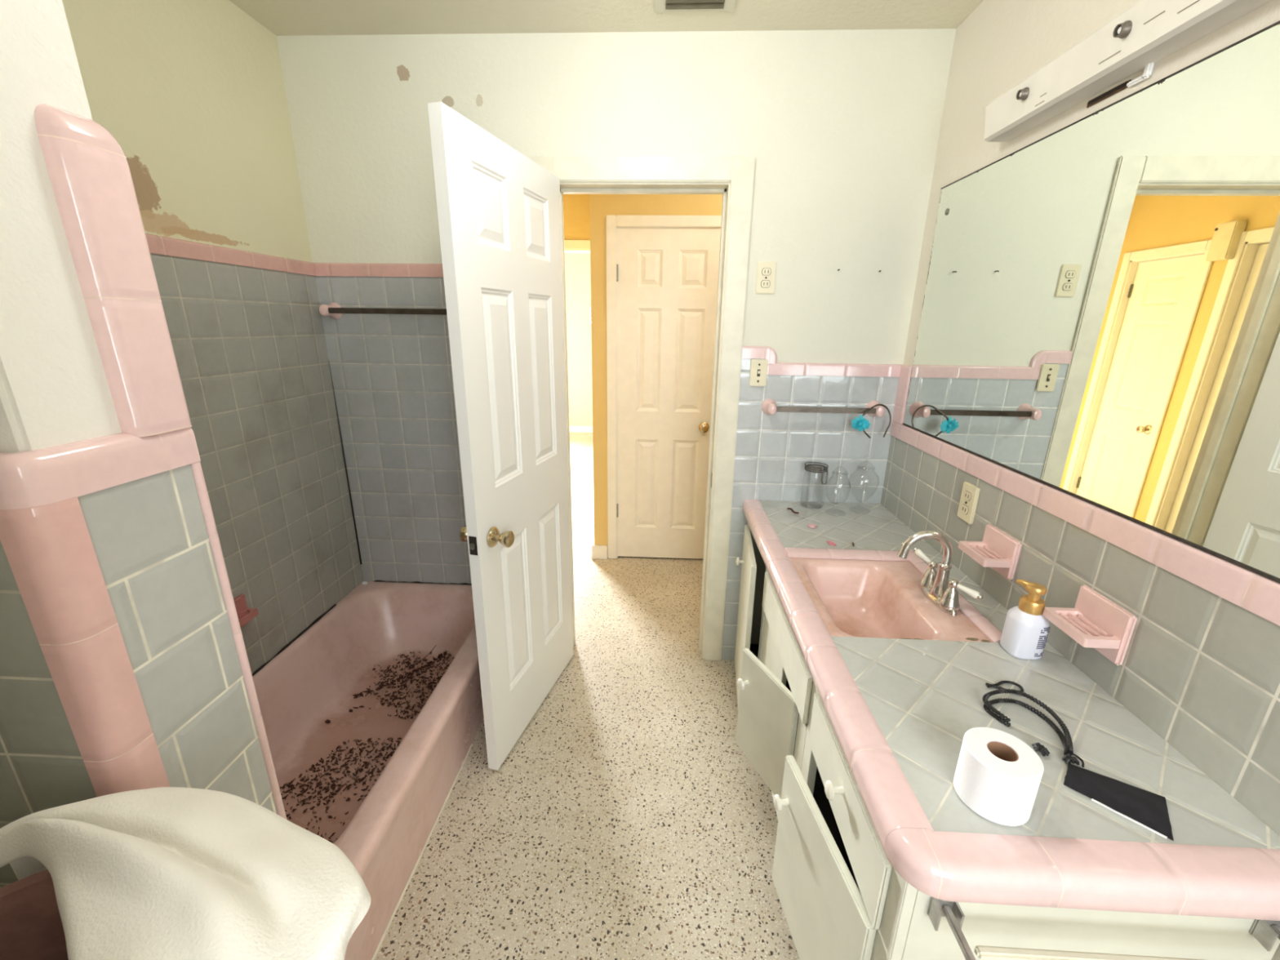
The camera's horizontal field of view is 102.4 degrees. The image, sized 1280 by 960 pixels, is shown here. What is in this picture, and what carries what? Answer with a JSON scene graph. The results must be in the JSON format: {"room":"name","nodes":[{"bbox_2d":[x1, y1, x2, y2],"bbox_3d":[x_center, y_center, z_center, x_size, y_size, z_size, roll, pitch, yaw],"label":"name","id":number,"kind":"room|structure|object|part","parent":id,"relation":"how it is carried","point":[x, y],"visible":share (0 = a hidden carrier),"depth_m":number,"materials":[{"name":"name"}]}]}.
{"room":"bathroom","nodes":[
{"label":"bathroom","id":0,"kind":"room"},
{"bbox_2d":[0,0,287,888],"bbox_3d":[-0.941,0.080,0.630,0.720,2.356,0.197,1,17,2],"label":"wall partition","id":1,"kind":"structure","parent":0,"point":[125,665],"depth_m":0.56,"materials":[{"name":"tile"}]},
{"bbox_3d":[-0.614,0.630,0.699,0.040,1.270,0.043,1,17,2],"label":"corner trim","id":2,"kind":"part","parent":1,"relation":"part of","materials":[{"name":"pink tile"}]},
{"bbox_3d":[-0.595,-0.221,0.584,0.040,0.337,0.076,1,17,2],"label":"corner trim","id":3,"kind":"part","parent":1,"relation":"part of","materials":[{"name":"pink tile"}]},
{"bbox_3d":[-0.597,0.440,0.816,0.023,0.968,0.016,1,17,2],"label":"edge trim","id":4,"kind":"part","parent":1,"relation":"part of","materials":[{"name":"pink tile"}]},
{"bbox_2d":[62,0,364,674],"bbox_3d":[-1.345,0.076,0.622,0.113,2.356,3.018,1,17,2],"label":"wall","id":5,"kind":"structure","parent":0,"point":[192,93],"depth_m":1.59,"materials":[{"name":"tile"}]},
{"bbox_2d":[233,593,258,627],"bbox_3d":[-1.238,0.424,1.578,0.050,0.100,0.130,1,17,2],"label":"soap dish","id":6,"kind":"object","parent":5,"relation":"attached to","point":[245,615],"visible":0.48,"depth_m":1.61,"materials":[{"name":"pink ceramic"}]},
{"bbox_3d":[-1.256,0.424,1.579,0.014,0.100,0.130,1,17,2],"label":"plate","id":7,"kind":"part","parent":6,"relation":"part of","materials":[{"name":"pink ceramic"}]},
{"bbox_2d":[237,608,258,626],"bbox_3d":[-1.233,0.433,1.581,0.038,0.018,0.118,1,17,2],"label":"tray","id":8,"kind":"object","parent":6,"relation":"on","point":[244,615],"depth_m":1.60,"materials":[{"name":"pink ceramic"}]},
{"bbox_2d":[563,194,590,239],"bbox_3d":[-0.733,-1.028,4.228,1.230,2.400,0.110,1,17,2],"label":"wall","id":9,"kind":"structure","parent":0,"point":[576,216],"depth_m":3.87,"materials":[{"name":"orange paint"}]},
{"bbox_2d":[564,240,590,253],"bbox_3d":[-0.665,-0.861,4.273,0.889,2.055,0.134,1,17,2],"label":"door frame","id":10,"kind":"structure","parent":9,"relation":"attached to","point":[570,246],"depth_m":3.92,"materials":[{"name":"paint"}]},
{"bbox_2d":[564,253,592,426],"bbox_3d":[-1.117,-1.834,6.874,5.300,2.400,0.100,1,17,2],"label":"wall","id":11,"kind":"structure","parent":0,"point":[577,265],"depth_m":6.79,"materials":[{"name":"white paint"}]},
{"bbox_2d":[568,426,592,432],"bbox_3d":[-1.284,-0.716,7.160,5.000,0.090,0.015,1,17,2],"label":"baseboard","id":12,"kind":"structure","parent":11,"relation":"attached to","point":[572,428],"depth_m":7.13,"materials":[{"name":"white paint"}]},
{"bbox_2d":[374,432,799,959],"bbox_3d":[-1.173,0.521,3.405,5.800,0.100,8.300,1,17,2],"label":"floor","id":13,"kind":"structure","parent":0,"point":[628,819],"depth_m":1.58,"materials":[{"name":"stone"}]},
{"bbox_2d":[0,869,68,959],"bbox_3d":[-0.526,0.875,0.522,0.344,0.906,0.344,1,17,2],"label":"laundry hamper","id":14,"kind":"object","parent":13,"relation":"on","point":[31,926],"visible":0.1,"depth_m":0.53,"materials":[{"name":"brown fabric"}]},
{"bbox_2d":[0,786,371,959],"bbox_3d":[-0.452,0.523,0.537,0.269,0.392,0.380,-15,23,-42],"label":"towel","id":15,"kind":"object","parent":14,"relation":"on","point":[161,873],"visible":0.98,"depth_m":0.47,"materials":[{"name":"white fabric"}]},
{"bbox_2d":[252,580,484,959],"bbox_3d":[-0.921,0.814,1.674,0.700,0.349,1.376,1,17,2],"label":"bathtub","id":16,"kind":"object","parent":13,"relation":"on","point":[313,679],"visible":0.52,"depth_m":1.74,"materials":[{"name":"pink ceramic"}]},
{"bbox_2d":[280,649,454,843],"bbox_3d":[-0.938,0.895,1.750,0.417,0.028,1.043,1,17,2],"label":"debris","id":17,"kind":"object","parent":16,"relation":"in","point":[440,655],"visible":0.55,"depth_m":1.73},
{"bbox_2d":[734,524,1279,959],"bbox_3d":[0.606,0.689,1.515,0.653,0.716,1.462,1,17,2],"label":"vanity cabinet","id":18,"kind":"object","parent":13,"relation":"on","point":[841,897],"visible":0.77,"depth_m":0.94,"materials":[{"name":"paint"}]},
{"bbox_3d":[0.397,0.325,2.048,0.032,0.032,0.033,3,17,7],"label":"knob","id":19,"kind":"part","parent":18,"relation":"part of","materials":[{"name":"white"}]},
{"bbox_3d":[0.297,0.587,1.482,0.032,0.032,0.033,-6,18,-21],"label":"knob","id":20,"kind":"part","parent":18,"relation":"part of","materials":[{"name":"white"}]},
{"bbox_3d":[0.405,0.542,2.004,0.018,0.640,0.385,3,17,7],"label":"door","id":21,"kind":"part","parent":18,"relation":"part of","materials":[{"name":"paint"}]},
{"bbox_3d":[0.349,0.683,1.443,0.018,0.338,0.240,-6,18,-21],"label":"door","id":22,"kind":"part","parent":18,"relation":"part of","materials":[{"name":"paint"}]},
{"bbox_3d":[0.422,0.657,1.659,0.014,0.366,0.285,1,17,2],"label":"door","id":23,"kind":"part","parent":18,"relation":"part of","materials":[{"name":"paint"}]},
{"bbox_3d":[0.309,0.708,1.130,0.032,0.032,0.033,-1,17,-6],"label":"knob","id":24,"kind":"part","parent":18,"relation":"part of","materials":[{"name":"white"}]},
{"bbox_3d":[0.347,0.834,1.031,0.018,0.368,0.346,-1,17,-6],"label":"door","id":25,"kind":"part","parent":18,"relation":"part of","materials":[{"name":"paint"}]},
{"bbox_3d":[0.415,0.684,1.523,0.018,0.716,1.462,1,17,2],"label":"frame","id":26,"kind":"part","parent":18,"relation":"part of","materials":[{"name":"paint"}]},
{"bbox_3d":[0.358,0.573,0.950,0.032,0.032,0.033,1,17,2],"label":"knob","id":27,"kind":"part","parent":18,"relation":"part of","materials":[{"name":"white"}]},
{"bbox_3d":[0.380,0.585,0.969,0.012,0.134,0.384,1,17,2],"label":"drawer","id":28,"kind":"part","parent":18,"relation":"part of","materials":[{"name":"paint"}]},
{"bbox_2d":[742,498,1279,920],"bbox_3d":[0.661,0.324,1.382,0.552,0.059,1.500,1,17,2],"label":"countertop","id":29,"kind":"structure","parent":18,"relation":"on","point":[900,713],"depth_m":0.84,"materials":[{"name":"grey tile"}]},
{"bbox_2d":[786,507,799,514],"bbox_3d":[0.585,0.117,1.972,0.015,0.013,0.057,-10,20,-32],"label":"dry leaf","id":30,"kind":"object","parent":29,"relation":"on","point":[790,508],"visible":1,"depth_m":1.96,"materials":[{"name":"brown plant"}]},
{"bbox_2d":[807,523,817,528],"bbox_3d":[0.612,0.163,1.825,0.036,0.008,0.030,1,17,2],"label":"petal","id":31,"kind":"object","parent":29,"relation":"on","point":[809,525],"visible":1,"depth_m":1.82,"materials":[{"name":"pink plant"}]},
{"bbox_2d":[804,462,828,484],"bbox_3d":[0.683,0.017,2.017,0.092,0.179,0.094,1,17,2],"label":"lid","id":32,"kind":"object","parent":29,"relation":"on","point":[807,467],"visible":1,"depth_m":1.97,"materials":[{"name":"grey metal"}]},
{"bbox_2d":[826,540,836,546],"bbox_3d":[0.626,0.205,1.684,0.017,0.009,0.034,-11,20,-34],"label":"petal","id":33,"kind":"object","parent":29,"relation":"on","point":[831,543],"visible":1,"depth_m":1.68,"materials":[{"name":"pink plant"}]},
{"bbox_3d":[0.647,0.230,1.613,0.375,0.013,0.061,1,17,2],"label":"sink trim","id":34,"kind":"part","parent":29,"relation":"part of","materials":[{"name":"pink tile"}]},
{"bbox_2d":[789,557,991,642],"bbox_3d":[0.633,0.374,1.405,0.368,0.144,0.430,1,17,2],"label":"sink basin","id":35,"kind":"object","parent":29,"relation":"in","point":[855,598],"visible":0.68,"depth_m":1.48,"materials":[{"name":"pink ceramic"}]},
{"bbox_2d":[897,530,983,616],"bbox_3d":[0.786,0.225,1.326,0.148,0.192,0.198,-15,23,-43],"label":"faucet","id":36,"kind":"object","parent":29,"relation":"on","point":[934,584],"visible":1,"depth_m":1.32,"materials":[{"name":"silver metal"}]},
{"bbox_3d":[0.777,0.209,1.413,0.018,0.027,0.051,-6,18,-20],"label":"lever","id":37,"kind":"part","parent":36,"relation":"part of","materials":[{"name":"white ceramic"}]},
{"bbox_3d":[0.740,0.217,1.333,0.143,0.182,0.046,1,17,2],"label":"spout","id":38,"kind":"part","parent":36,"relation":"part of","materials":[{"name":"silver metal"}]},
{"bbox_3d":[0.790,0.255,1.396,0.047,0.074,0.047,1,17,2],"label":"handle","id":39,"kind":"part","parent":36,"relation":"part of","materials":[{"name":"silver metal"}]},
{"bbox_3d":[0.787,0.307,1.358,0.052,0.016,0.166,1,17,2],"label":"plate","id":40,"kind":"part","parent":36,"relation":"part of","materials":[{"name":"silver metal"}]},
{"bbox_3d":[0.785,0.285,1.296,0.047,0.074,0.047,1,17,2],"label":"handle","id":41,"kind":"part","parent":36,"relation":"part of","materials":[{"name":"silver metal"}]},
{"bbox_3d":[0.806,0.274,1.266,0.018,0.022,0.051,-12,21,-36],"label":"lever","id":42,"kind":"part","parent":36,"relation":"part of","materials":[{"name":"white"}]},
{"bbox_3d":[0.836,0.297,1.398,0.040,0.013,0.482,1,17,2],"label":"sink trim","id":43,"kind":"part","parent":29,"relation":"part of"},
{"bbox_2d":[953,727,1044,826],"bbox_3d":[0.532,0.440,0.769,0.098,0.087,0.098,1,17,2],"label":"toilet roll","id":44,"kind":"object","parent":29,"relation":"on","point":[997,775],"visible":1,"depth_m":0.74,"materials":[{"name":"white paper"}]},
{"bbox_2d":[985,680,1023,693],"bbox_3d":[0.722,0.409,1.018,0.068,0.005,0.037,1,17,2],"label":"tie","id":45,"kind":"object","parent":29,"relation":"on","point":[988,685],"visible":0.8,"depth_m":1.02,"materials":[{"name":"black"}]},
{"bbox_2d":[1000,579,1050,659],"bbox_3d":[0.841,0.300,1.115,0.068,0.163,0.069,1,17,2],"label":"soap bottle","id":46,"kind":"object","parent":29,"relation":"on","point":[1025,630],"visible":1,"depth_m":1.10,"materials":[{"name":"white plastic"}]},
{"bbox_2d":[1034,626,1050,657],"bbox_3d":[0.856,0.344,1.094,0.023,0.070,0.005,-3,17,-13],"label":"print","id":47,"kind":"object","parent":46,"relation":"attached to","point":[1041,633],"depth_m":1.09,"materials":[{"name":"grey paint"}]},
{"bbox_2d":[982,688,1079,764],"bbox_3d":[0.691,0.431,0.911,0.108,0.027,0.159,1,17,2],"label":"cord","id":48,"kind":"object","parent":29,"relation":"on","point":[1066,740],"visible":1,"depth_m":0.93,"materials":[{"name":"black"}]},
{"bbox_2d":[1063,753,1173,840],"bbox_3d":[0.728,0.477,0.788,0.126,0.009,0.091,16,23,41],"label":"pouch","id":49,"kind":"object","parent":29,"relation":"on","point":[1146,809],"visible":1,"depth_m":0.78,"materials":[{"name":"fabric"}]},
{"bbox_2d":[927,897,1279,959],"bbox_3d":[0.649,0.623,0.690,0.477,0.036,0.075,1,17,2],"label":"towel bar","id":50,"kind":"object","parent":18,"relation":"attached to","point":[1266,932],"visible":0.82,"depth_m":0.68,"materials":[{"name":"silver metal"}]},
{"bbox_3d":[0.432,0.616,0.696,0.009,0.011,0.071,1,17,2],"label":"arm","id":51,"kind":"part","parent":50,"relation":"part of","materials":[{"name":"silver metal"}]},
{"bbox_3d":[0.873,0.628,0.678,0.009,0.011,0.071,1,17,2],"label":"arm","id":52,"kind":"part","parent":50,"relation":"part of","materials":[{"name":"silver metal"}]},
{"bbox_2d":[229,0,983,35],"bbox_3d":[-0.178,-1.072,0.228,2.418,0.100,3.238,1,17,2],"label":"ceiling","id":53,"kind":"structure","parent":0,"point":[280,17],"depth_m":1.59,"materials":[{"name":"paint"}]},
{"bbox_2d":[653,0,736,12],"bbox_3d":[0.156,-1.369,1.416,0.239,0.012,0.273,1,17,2],"label":"ceiling vent","id":54,"kind":"object","parent":53,"relation":"in","point":[660,6],"visible":1,"depth_m":1.52,"materials":[{"name":"grey metal"}]},
{"bbox_2d":[276,28,955,660],"bbox_3d":[-0.121,-0.336,2.039,2.418,2.356,0.072,1,17,2],"label":"wall","id":55,"kind":"structure","parent":0,"point":[841,129],"depth_m":1.82,"materials":[{"name":"paint"}]},
{"bbox_2d":[319,302,447,319],"bbox_3d":[-0.846,-0.626,1.915,0.700,0.062,0.077,1,17,2],"label":"towel bar","id":56,"kind":"object","parent":55,"relation":"attached to","point":[333,309],"visible":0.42,"depth_m":1.90,"materials":[{"name":"black metal"}]},
{"bbox_3d":[-1.166,-0.635,1.929,0.058,0.062,0.077,1,17,2],"label":"post","id":57,"kind":"part","parent":56,"relation":"part of","materials":[{"name":"pink ceramic"}]},
{"bbox_2d":[427,102,573,770],"bbox_3d":[-0.394,-0.035,1.753,0.165,1.915,0.676,5,17,15],"label":"door","id":58,"kind":"structure","parent":55,"relation":"in","point":[499,210],"depth_m":1.61,"materials":[{"name":"white wood"}]},
{"bbox_3d":[-0.512,0.166,1.573,0.065,0.064,0.064,5,17,15],"label":"knob","id":59,"kind":"part","parent":58,"relation":"part of","materials":[{"name":"gold metal"}]},
{"bbox_3d":[-0.483,0.191,1.492,0.025,0.058,0.001,5,17,15],"label":"latch plate","id":60,"kind":"part","parent":58,"relation":"part of","materials":[{"name":"black"}]},
{"bbox_3d":[-0.415,0.175,1.547,0.065,0.064,0.064,5,17,15],"label":"knob","id":61,"kind":"part","parent":58,"relation":"part of","materials":[{"name":"gold metal"}]},
{"bbox_2d":[529,155,755,660],"bbox_3d":[-0.005,-0.171,2.115,0.775,2.000,0.140,1,17,2],"label":"door frame","id":62,"kind":"structure","parent":55,"relation":"attached to","point":[733,178],"depth_m":1.88,"materials":[{"name":"paint"}]},
{"bbox_2d":[749,359,768,386],"bbox_3d":[0.449,-0.405,1.946,0.063,0.100,0.015,1,17,2],"label":"wall switch","id":63,"kind":"object","parent":55,"relation":"attached to","point":[758,368],"visible":1,"depth_m":1.95,"materials":[{"name":"beige plastic"}]},
{"bbox_2d":[755,262,776,293],"bbox_3d":[0.455,-0.731,1.862,0.067,0.108,0.009,1,17,2],"label":"wall outlet","id":64,"kind":"object","parent":55,"relation":"attached to","point":[766,271],"visible":1,"depth_m":1.86,"materials":[{"name":"beige plastic"}]},
{"bbox_2d":[761,280,769,287],"bbox_3d":[0.455,-0.711,1.865,0.031,0.023,0.002,1,17,2],"label":"receptacle","id":65,"kind":"object","parent":64,"relation":"attached to","point":[764,283],"depth_m":1.86,"materials":[{"name":"beige plastic"}]},
{"bbox_2d":[762,268,770,275],"bbox_3d":[0.455,-0.750,1.853,0.031,0.023,0.002,1,17,2],"label":"receptacle","id":66,"kind":"object","parent":64,"relation":"attached to","point":[765,271],"depth_m":1.85,"materials":[{"name":"beige plastic"}]},
{"bbox_2d":[761,398,884,417],"bbox_3d":[0.696,-0.268,1.947,0.455,0.062,0.077,1,17,2],"label":"towel bar","id":67,"kind":"object","parent":55,"relation":"attached to","point":[769,406],"visible":0.97,"depth_m":1.92,"materials":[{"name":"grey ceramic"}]},
{"bbox_3d":[0.497,-0.273,1.955,0.058,0.062,0.077,1,17,2],"label":"post","id":68,"kind":"part","parent":67,"relation":"part of","materials":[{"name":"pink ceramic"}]},
{"bbox_2d":[851,404,891,438],"bbox_3d":[0.859,-0.217,1.909,0.159,0.127,0.030,-3,17,-14],"label":"headband","id":69,"kind":"object","parent":67,"relation":"hanging from","point":[861,424],"visible":1,"depth_m":1.90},
{"bbox_3d":[0.894,-0.263,1.938,0.058,0.062,0.077,1,17,2],"label":"post","id":70,"kind":"part","parent":67,"relation":"part of","materials":[{"name":"pink ceramic"}]},
{"bbox_2d":[589,194,722,557],"bbox_3d":[0.609,-0.801,3.534,1.720,2.400,1.220,1,17,2],"label":"wall","id":71,"kind":"structure","parent":0,"point":[601,206],"depth_m":2.85,"materials":[{"name":"paint"}]},
{"bbox_2d":[591,539,607,559],"bbox_3d":[-0.233,0.289,3.885,0.105,0.088,1.230,1,17,2],"label":"baseboard","id":72,"kind":"structure","parent":71,"relation":"attached to","point":[598,552],"depth_m":3.31,"materials":[{"name":"paint"}]},
{"bbox_2d":[605,214,721,558],"bbox_3d":[0.154,-0.453,3.049,0.694,2.003,0.075,1,17,2],"label":"door frame","id":73,"kind":"structure","parent":71,"relation":"attached to","point":[613,222],"depth_m":2.90,"materials":[{"name":"paint"}]},
{"bbox_2d":[616,228,720,559],"bbox_3d":[0.149,-0.420,3.026,0.582,1.930,0.097,1,17,2],"label":"door","id":74,"kind":"structure","parent":71,"relation":"in","point":[667,279],"depth_m":3.00,"materials":[{"name":"paint"}]},
{"bbox_3d":[0.377,-0.306,3.030,0.061,0.061,0.062,1,17,2],"label":"knob","id":75,"kind":"part","parent":74,"relation":"part of","materials":[{"name":"gold metal"}]},
{"bbox_2d":[880,0,1279,959],"bbox_3d":[0.958,0.136,0.525,0.112,2.356,3.018,1,17,2],"label":"wall","id":76,"kind":"structure","parent":0,"point":[1200,668],"depth_m":1.05,"materials":[{"name":"tile"}]},
{"bbox_2d":[956,481,980,524],"bbox_3d":[0.942,0.065,1.479,0.014,0.108,0.068,1,17,2],"label":"wall outlet","id":77,"kind":"object","parent":76,"relation":"attached to","point":[970,492],"visible":1,"depth_m":1.47,"materials":[{"name":"beige plastic"}]},
{"bbox_2d":[960,504,968,514],"bbox_3d":[0.936,0.085,1.485,0.002,0.023,0.031,1,17,2],"label":"receptacle","id":78,"kind":"object","parent":77,"relation":"attached to","point":[964,508],"depth_m":1.48,"materials":[{"name":"beige plastic"}]},
{"bbox_2d":[964,491,970,500],"bbox_3d":[0.937,0.045,1.473,0.002,0.023,0.031,1,17,2],"label":"receptacle","id":79,"kind":"object","parent":77,"relation":"attached to","point":[966,494],"depth_m":1.47,"materials":[{"name":"beige plastic"}]},
{"bbox_2d":[957,523,1022,580],"bbox_3d":[0.900,0.183,1.338,0.078,0.104,0.133,1,17,2],"label":"soap dish","id":80,"kind":"object","parent":76,"relation":"attached to","point":[997,550],"visible":1,"depth_m":1.31,"materials":[{"name":"pink ceramic"}]},
{"bbox_2d":[957,541,1010,567],"bbox_3d":[0.894,0.192,1.341,0.066,0.018,0.121,1,17,2],"label":"tray","id":81,"kind":"object","parent":80,"relation":"on","point":[987,553],"depth_m":1.33,"materials":[{"name":"pink ceramic"}]},
{"bbox_3d":[0.932,0.184,1.336,0.014,0.104,0.133,1,17,2],"label":"plate","id":82,"kind":"part","parent":80,"relation":"part of","materials":[{"name":"pink ceramic"}]},
{"bbox_2d":[1042,584,1137,665],"bbox_3d":[0.885,0.285,1.026,0.078,0.108,0.128,1,17,2],"label":"soap dish","id":83,"kind":"object","parent":76,"relation":"attached to","point":[1095,621],"visible":1,"depth_m":1.00,"materials":[{"name":"pink ceramic"}]},
{"bbox_2d":[1042,607,1120,648],"bbox_3d":[0.878,0.293,1.029,0.066,0.018,0.116,1,17,2],"label":"tray","id":84,"kind":"object","parent":83,"relation":"on","point":[1081,624],"depth_m":1.02,"materials":[{"name":"pink ceramic"}]},
{"bbox_3d":[0.917,0.286,1.025,0.014,0.108,0.128,1,17,2],"label":"plate","id":85,"kind":"part","parent":83,"relation":"part of","materials":[{"name":"pink ceramic"}]},
{"bbox_2d":[902,20,1279,583],"bbox_3d":[0.936,-0.318,0.927,0.011,0.780,1.810,1,17,2],"label":"wall mirror","id":86,"kind":"object","parent":76,"relation":"attached to","point":[1100,324],"visible":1,"depth_m":0.97,"materials":[{"name":"clear glass"}]},
{"bbox_2d":[1086,62,1154,108],"bbox_3d":[0.954,-0.786,1.030,0.010,0.026,0.155,1,17,2],"label":"wall slot","id":87,"kind":"object","parent":76,"relation":"attached to","point":[1148,70],"visible":1,"depth_m":1.01,"materials":[{"name":"black"}]},
{"bbox_3d":[0.958,-0.789,1.054,0.003,0.012,0.107,1,17,2],"label":"slot plate","id":88,"kind":"part","parent":87,"relation":"part of","materials":[{"name":"metal"}]},
{"bbox_2d":[983,0,1272,142],"bbox_3d":[0.861,-0.792,0.849,0.180,0.096,1.062,1,17,2],"label":"light bar","id":89,"kind":"object","parent":76,"relation":"attached to","point":[1147,32],"visible":1,"depth_m":0.99,"materials":[{"name":"white metal"}]},
{"bbox_2d":[1016,87,1029,100],"bbox_3d":[0.893,-0.901,1.202,0.019,0.025,0.025,1,17,2],"label":"socket","id":90,"kind":"object","parent":89,"relation":"attached to","point":[1023,94],"depth_m":1.20,"materials":[{"name":"white metal"}]},
{"bbox_2d":[1112,20,1132,38],"bbox_3d":[0.880,-0.822,0.940,0.019,0.025,0.025,1,17,2],"label":"socket","id":91,"kind":"object","parent":89,"relation":"attached to","point":[1123,28],"depth_m":0.94,"materials":[{"name":"white metal"}]}
]}

